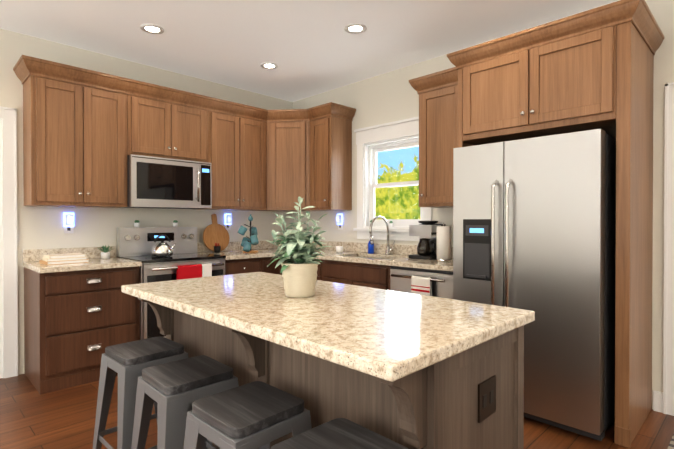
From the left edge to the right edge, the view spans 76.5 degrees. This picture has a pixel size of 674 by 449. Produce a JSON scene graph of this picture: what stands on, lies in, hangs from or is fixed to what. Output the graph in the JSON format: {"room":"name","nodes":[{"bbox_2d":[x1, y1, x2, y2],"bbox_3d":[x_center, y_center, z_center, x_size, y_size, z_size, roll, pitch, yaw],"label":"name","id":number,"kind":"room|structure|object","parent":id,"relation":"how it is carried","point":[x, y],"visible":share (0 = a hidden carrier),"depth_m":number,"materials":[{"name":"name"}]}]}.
{"room":"kitchen","nodes":[
{"label":"kitchen","id":0,"kind":"room"},
{"bbox_2d":[0,28,292,377],"bbox_3d":[-2.901,-0.163,3.247,0.140,2.770,6.740,0,1,45],"label":"wall","id":1,"kind":"structure","parent":0,"point":[40,227],"depth_m":3.85,"materials":[{"name":"beige paint"}]},
{"bbox_2d":[0,106,17,378],"bbox_3d":[-3.012,0.148,3.119,0.166,2.150,1.080,0,1,45],"label":"door frame","id":2,"kind":"structure","parent":1,"relation":"attached to","point":[8,267],"depth_m":3.41,"materials":[{"name":"white wood"}]},
{"bbox_2d":[63,213,73,232],"bbox_3d":[-2.316,-0.013,3.701,0.045,0.180,0.080,0,1,45],"label":"electrical outlet plate","id":3,"kind":"object","parent":1,"relation":"attached to","point":[68,218],"depth_m":3.69,"materials":[{"name":"white plastic"}]},
{"bbox_2d":[23,75,130,207],"bbox_3d":[-2.191,-0.686,3.611,0.339,1.068,0.696,0,1,45],"label":"upper cabinet","id":4,"kind":"object","parent":1,"relation":"attached to","point":[81,143],"depth_m":3.45,"materials":[{"name":"brown wood"}]},
{"bbox_2d":[131,95,210,162],"bbox_3d":[-1.673,-0.919,4.127,0.339,0.610,0.765,0,1,45],"label":"upper cabinet","id":5,"kind":"object","parent":1,"relation":"attached to","point":[162,129],"depth_m":4.00,"materials":[{"name":"brown wood"}]},
{"bbox_2d":[120,154,211,208],"bbox_3d":[-1.634,-0.384,4.092,0.448,0.451,0.760,0,1,45],"label":"microwave","id":6,"kind":"object","parent":5,"relation":"attached to","point":[161,183],"visible":0.98,"depth_m":3.93,"materials":[{"name":"silver metal"}]},
{"bbox_2d":[225,214,231,229],"bbox_3d":[-1.216,-0.031,4.801,0.045,0.180,0.080,0,1,45],"label":"electrical outlet plate","id":7,"kind":"object","parent":1,"relation":"attached to","point":[228,217],"depth_m":4.79,"materials":[{"name":"white plastic"}]},
{"bbox_2d":[194,111,266,210],"bbox_3d":[-1.149,-0.694,4.653,0.339,1.068,0.717,0,1,45],"label":"upper cabinet","id":8,"kind":"object","parent":1,"relation":"attached to","point":[238,144],"depth_m":4.52,"materials":[{"name":"brown wood"}]},
{"bbox_2d":[13,55,457,121],"bbox_3d":[-0.631,-1.200,3.500,2.697,0.120,2.875,0,1,45],"label":"crown molding","id":9,"kind":"structure","parent":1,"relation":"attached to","point":[25,67],"depth_m":3.77,"materials":[{"name":"brown wood"}]},
{"bbox_2d":[0,0,619,101],"bbox_3d":[-0.285,-1.569,0.521,7.680,0.080,6.880,0,1,45],"label":"ceiling","id":10,"kind":"structure","parent":0,"point":[309,48],"depth_m":3.43,"materials":[{"name":"white paint"}]},
{"bbox_2d":[140,24,163,33],"bbox_3d":[-1.452,-1.543,3.369,0.180,0.009,0.173,0,1,45],"label":"recessed light","id":11,"kind":"object","parent":10,"relation":"in","point":[149,28],"depth_m":3.37,"materials":[{"name":"white"}]},
{"bbox_2d":[260,62,277,68],"bbox_3d":[-0.656,-1.549,4.163,0.178,0.009,0.171,0,1,45],"label":"recessed light","id":12,"kind":"object","parent":10,"relation":"in","point":[267,65],"depth_m":4.17,"materials":[{"name":"white"}]},
{"bbox_2d":[345,23,366,33],"bbox_3d":[0.145,-1.543,3.361,0.172,0.009,0.180,0,1,45],"label":"recessed light","id":13,"kind":"object","parent":10,"relation":"in","point":[355,28],"depth_m":3.37,"materials":[{"name":"white"}]},
{"bbox_2d":[0,374,673,448],"bbox_3d":[-0.285,1.271,0.541,7.680,0.060,6.880,0,1,45],"label":"floor","id":14,"kind":"structure","parent":0,"point":[31,417],"depth_m":2.60,"materials":[{"name":"brown wood"}]},
{"bbox_2d":[24,266,139,394],"bbox_3d":[-2.083,0.783,3.514,0.642,0.875,0.696,0,1,45],"label":"base cabinet","id":15,"kind":"object","parent":14,"relation":"on","point":[76,323],"visible":0.79,"depth_m":3.25,"materials":[{"name":"brown wood"}]},
{"bbox_2d":[23,246,141,272],"bbox_3d":[-2.085,0.275,3.505,0.647,0.138,0.702,0,1,45],"label":"countertop","id":16,"kind":"structure","parent":15,"relation":"on","point":[31,257],"depth_m":3.49,"materials":[{"name":"stone"}]},
{"bbox_2d":[39,253,88,264],"bbox_3d":[-2.173,0.272,3.412,0.224,0.067,0.300,0,1,45],"label":"books","id":17,"kind":"object","parent":16,"relation":"on","point":[55,259],"visible":1,"depth_m":3.34,"materials":[{"name":"beige paper"}]},
{"bbox_2d":[98,245,113,258],"bbox_3d":[-2.048,0.243,3.808,0.125,0.119,0.142,0,1,45],"label":"succulent","id":18,"kind":"object","parent":16,"relation":"on","point":[105,253],"visible":1,"depth_m":3.79,"materials":[{"name":"white ceramic"}]},
{"bbox_2d":[93,336,191,448],"bbox_3d":[-0.909,0.905,2.029,0.387,0.652,0.387,0,1,45],"label":"stool","id":19,"kind":"object","parent":14,"relation":"on","point":[128,362],"visible":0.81,"depth_m":1.95,"materials":[{"name":"grey metal"}]},
{"bbox_2d":[117,227,225,339],"bbox_3d":[-1.526,0.622,3.991,0.702,1.190,0.764,0,1,45],"label":"range","id":20,"kind":"object","parent":14,"relation":"on","point":[185,260],"visible":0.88,"depth_m":3.93,"materials":[{"name":"silver metal"}]},
{"bbox_2d":[151,234,175,256],"bbox_3d":[-1.601,0.192,3.970,0.188,0.203,0.226,0,1,45],"label":"kettle","id":21,"kind":"object","parent":20,"relation":"on","point":[162,248],"visible":1,"depth_m":3.90,"materials":[{"name":"silver metal"}]},
{"bbox_2d":[131,355,238,448],"bbox_3d":[-0.598,0.907,1.718,0.383,0.652,0.383,0,1,45],"label":"stool","id":22,"kind":"object","parent":14,"relation":"on","point":[173,389],"visible":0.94,"depth_m":1.64,"materials":[{"name":"grey"}]},
{"bbox_2d":[225,258,259,274],"bbox_3d":[-1.137,0.776,4.457,0.647,0.875,0.441,0,1,45],"label":"base cabinet","id":23,"kind":"object","parent":14,"relation":"on","point":[239,266],"visible":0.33,"depth_m":4.24,"materials":[{"name":"brown wood"}]},
{"bbox_2d":[184,381,311,448],"bbox_3d":[-0.290,0.909,1.410,0.383,0.652,0.383,0,1,45],"label":"stool","id":24,"kind":"object","parent":14,"relation":"on","point":[257,415],"visible":1,"depth_m":1.35,"materials":[{"name":"grey"}]},
{"bbox_2d":[260,256,291,274],"bbox_3d":[-0.568,0.773,4.842,0.907,0.875,0.907,0,1,45],"label":"base cabinet","id":25,"kind":"object","parent":14,"relation":"on","point":[265,262],"visible":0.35,"depth_m":4.49,"materials":[{"name":"brown wood"}]},
{"bbox_2d":[197,240,282,259],"bbox_3d":[-1.048,0.268,4.541,0.649,0.138,0.686,0,1,45],"label":"countertop","id":26,"kind":"structure","parent":25,"relation":"on","point":[234,250],"depth_m":4.60,"materials":[{"name":"stone"}]},
{"bbox_2d":[203,214,229,250],"bbox_3d":[-1.317,0.087,4.648,0.105,0.416,0.309,0,1,45],"label":"cutting board","id":27,"kind":"object","parent":26,"relation":"on","point":[214,232],"visible":0.88,"depth_m":4.64,"materials":[{"name":"brown wood"}]},
{"bbox_2d":[214,243,220,252],"bbox_3d":[-1.268,0.247,4.529,0.072,0.100,0.071,0,1,45],"label":"cup","id":28,"kind":"object","parent":26,"relation":"on","point":[217,248],"visible":1,"depth_m":4.50,"materials":[{"name":"black plastic"}]},
{"bbox_2d":[238,214,258,252],"bbox_3d":[-0.924,0.092,4.561,0.272,0.410,0.247,0,1,45],"label":"mug tree","id":29,"kind":"object","parent":26,"relation":"on","point":[247,243],"visible":1,"depth_m":4.50,"materials":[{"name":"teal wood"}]},
{"bbox_2d":[284,241,452,270],"bbox_3d":[0.148,0.374,4.298,2.685,0.349,0.660,0,1,45],"label":"countertop","id":30,"kind":"structure","parent":25,"relation":"on","point":[355,252],"depth_m":4.16,"materials":[{"name":"stone"}]},
{"bbox_2d":[336,246,342,252],"bbox_3d":[0.026,0.265,4.565,0.076,0.065,0.076,0,1,45],"label":"cup","id":31,"kind":"object","parent":30,"relation":"on","point":[339,249],"visible":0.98,"depth_m":4.54,"materials":[{"name":"white ceramic"}]},
{"bbox_2d":[368,241,373,253],"bbox_3d":[0.351,0.203,4.423,0.064,0.190,0.064,0,1,45],"label":"soap bottle","id":32,"kind":"object","parent":30,"relation":"on","point":[370,249],"visible":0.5,"depth_m":4.40,"materials":[{"name":"blue plastic"}]},
{"bbox_2d":[369,216,394,254],"bbox_3d":[0.436,0.107,4.167,0.101,0.387,0.312,0,1,45],"label":"faucet","id":33,"kind":"object","parent":30,"relation":"on","point":[388,250],"visible":1,"depth_m":4.23,"materials":[{"name":"silver metal"}]},
{"bbox_2d":[409,224,445,259],"bbox_3d":[0.815,0.150,3.846,0.232,0.305,0.260,0,1,45],"label":"coffee maker","id":34,"kind":"object","parent":30,"relation":"on","point":[427,243],"visible":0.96,"depth_m":3.77,"materials":[{"name":"silver metal"}]},
{"bbox_2d":[418,221,437,223],"bbox_3d":[0.822,-0.019,3.852,0.180,0.030,0.180,0,1,45],"label":"tray","id":35,"kind":"object","parent":34,"relation":"on","point":[428,222],"visible":1,"depth_m":3.79,"materials":[{"name":"black plastic"}]},
{"bbox_2d":[435,223,451,260],"bbox_3d":[0.896,0.144,3.595,0.140,0.320,0.140,0,1,45],"label":"paper towel","id":36,"kind":"object","parent":30,"relation":"on","point":[443,252],"visible":1,"depth_m":3.55,"materials":[{"name":"white paper"}]},
{"bbox_2d":[317,259,322,280],"bbox_3d":[-0.053,0.776,4.511,0.289,0.875,0.647,0,1,45],"label":"base cabinet","id":37,"kind":"object","parent":14,"relation":"on","point":[320,272],"visible":0.06,"depth_m":4.23,"materials":[{"name":"brown wood"}]},
{"bbox_2d":[138,298,523,448],"bbox_3d":[-0.172,0.794,1.913,1.694,0.875,0.772,0,1,45],"label":"kitchen island","id":38,"kind":"object","parent":14,"relation":"on","point":[472,398],"visible":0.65,"depth_m":1.42,"materials":[{"name":"brown wood"}]},
{"bbox_2d":[121,272,534,381],"bbox_3d":[-0.193,0.336,1.900,1.760,0.038,0.860,0,1,45],"label":"island countertop","id":39,"kind":"structure","parent":38,"relation":"on","point":[390,335],"depth_m":1.49,"materials":[{"name":"stone"}]},
{"bbox_2d":[281,261,317,297],"bbox_3d":[-0.165,0.241,1.898,0.172,0.150,0.168,0,1,45],"label":"plant pot","id":40,"kind":"object","parent":39,"relation":"on","point":[299,280],"visible":0.92,"depth_m":1.83,"materials":[{"name":"beige ceramic"}]},
{"bbox_2d":[266,196,331,272],"bbox_3d":[-0.181,0.042,1.896,0.293,0.329,0.287,0,1,45],"label":"potted plant","id":41,"kind":"object","parent":40,"relation":"in","point":[299,247],"visible":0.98,"depth_m":1.87,"materials":[{"name":"green plant"}]},
{"bbox_2d":[270,418,407,448],"bbox_3d":[0.006,0.911,1.113,0.387,0.652,0.387,0,1,45],"label":"stool","id":42,"kind":"object","parent":14,"relation":"on","point":[340,433],"visible":1,"depth_m":1.16,"materials":[{"name":"grey wood"}]},
{"bbox_2d":[323,260,391,289],"bbox_3d":[0.347,0.779,4.112,0.839,0.875,0.645,0,1,45],"label":"base cabinet","id":43,"kind":"object","parent":14,"relation":"on","point":[366,275],"visible":0.12,"depth_m":3.86,"materials":[{"name":"brown wood"}]},
{"bbox_2d":[390,266,452,298],"bbox_3d":[0.845,0.784,3.590,0.597,0.872,0.646,0,1,45],"label":"dishwasher","id":44,"kind":"object","parent":14,"relation":"on","point":[433,283],"visible":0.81,"depth_m":3.34,"materials":[{"name":"silver metal"}]},
{"bbox_2d":[453,129,615,440],"bbox_3d":[1.373,0.350,2.900,0.890,1.750,0.851,0,1,45],"label":"fridge","id":45,"kind":"object","parent":14,"relation":"on","point":[534,224],"visible":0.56,"depth_m":2.52,"materials":[{"name":"silver metal"}]},
{"bbox_2d":[447,0,663,447],"bbox_3d":[1.456,0.000,2.935,1.158,2.448,0.733,0,1,45],"label":"upper cabinet","id":46,"kind":"object","parent":14,"relation":"on","point":[592,69],"visible":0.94,"depth_m":2.55,"materials":[{"name":"brown wood"}]},
{"bbox_2d":[667,434,673,448],"bbox_3d":[2.070,1.224,1.970,0.890,0.013,0.650,0,1,45],"label":"floor mat","id":47,"kind":"object","parent":14,"relation":"on","point":[671,445],"visible":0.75,"depth_m":2.36,"materials":[{"name":"beige"}]},
{"bbox_2d":[293,0,673,408],"bbox_3d":[2.098,-0.161,2.915,7.400,2.770,0.140,0,1,45],"label":"wall","id":48,"kind":"structure","parent":0,"point":[391,96],"depth_m":4.11,"materials":[{"name":"beige paint"}]},
{"bbox_2d":[256,121,326,211],"bbox_3d":[-0.545,-0.696,5.003,0.697,1.068,0.632,0,1,45],"label":"upper cabinet","id":49,"kind":"object","parent":48,"relation":"attached to","point":[287,164],"visible":0.5,"depth_m":4.77,"materials":[{"name":"brown wood"}]},
{"bbox_2d":[310,116,351,210],"bbox_3d":[-0.086,-0.694,4.729,0.340,1.068,0.370,0,1,45],"label":"upper cabinet","id":50,"kind":"object","parent":48,"relation":"attached to","point":[330,163],"visible":0.9,"depth_m":4.62,"materials":[{"name":"brown wood"}]},
{"bbox_2d":[336,214,342,229],"bbox_3d":[0.023,-0.031,4.857,0.080,0.180,0.045,0,1,45],"label":"electrical outlet plate","id":51,"kind":"object","parent":48,"relation":"attached to","point":[339,217],"depth_m":4.85,"materials":[{"name":"white plastic"}]},
{"bbox_2d":[353,116,431,240],"bbox_3d":[0.586,-0.436,4.371,0.990,1.190,0.175,0,1,45],"label":"window","id":52,"kind":"structure","parent":48,"relation":"in","point":[401,134],"depth_m":4.48,"materials":[{"name":"white wood"}]},
{"bbox_2d":[419,84,457,207],"bbox_3d":[1.010,-0.687,3.634,0.570,1.068,0.370,0,1,45],"label":"upper cabinet","id":53,"kind":"object","parent":48,"relation":"attached to","point":[438,125],"visible":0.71,"depth_m":3.59,"materials":[{"name":"brown wood"}]},
{"bbox_2d":[653,390,662,412],"bbox_3d":[-0.285,1.176,0.547,7.389,0.130,6.589,0,1,45],"label":"baseboard","id":54,"kind":"structure","parent":48,"relation":"attached to","point":[657,401],"depth_m":2.80,"materials":[{"name":"white"}]},
{"bbox_2d":[663,82,673,415],"bbox_3d":[2.541,0.162,2.455,1.044,2.132,0.166,0,1,45],"label":"door frame","id":55,"kind":"structure","parent":48,"relation":"attached to","point":[668,373],"depth_m":2.75,"materials":[{"name":"white painted wood"}]},
{"label":"outside","id":56,"kind":"structure","parent":0,"visible":0},
{"bbox_2d":[375,146,419,218],"bbox_3d":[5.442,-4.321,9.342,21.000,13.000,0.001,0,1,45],"label":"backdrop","id":57,"kind":"structure","parent":56,"point":[413,212],"depth_m":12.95,"materials":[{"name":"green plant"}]}
]}

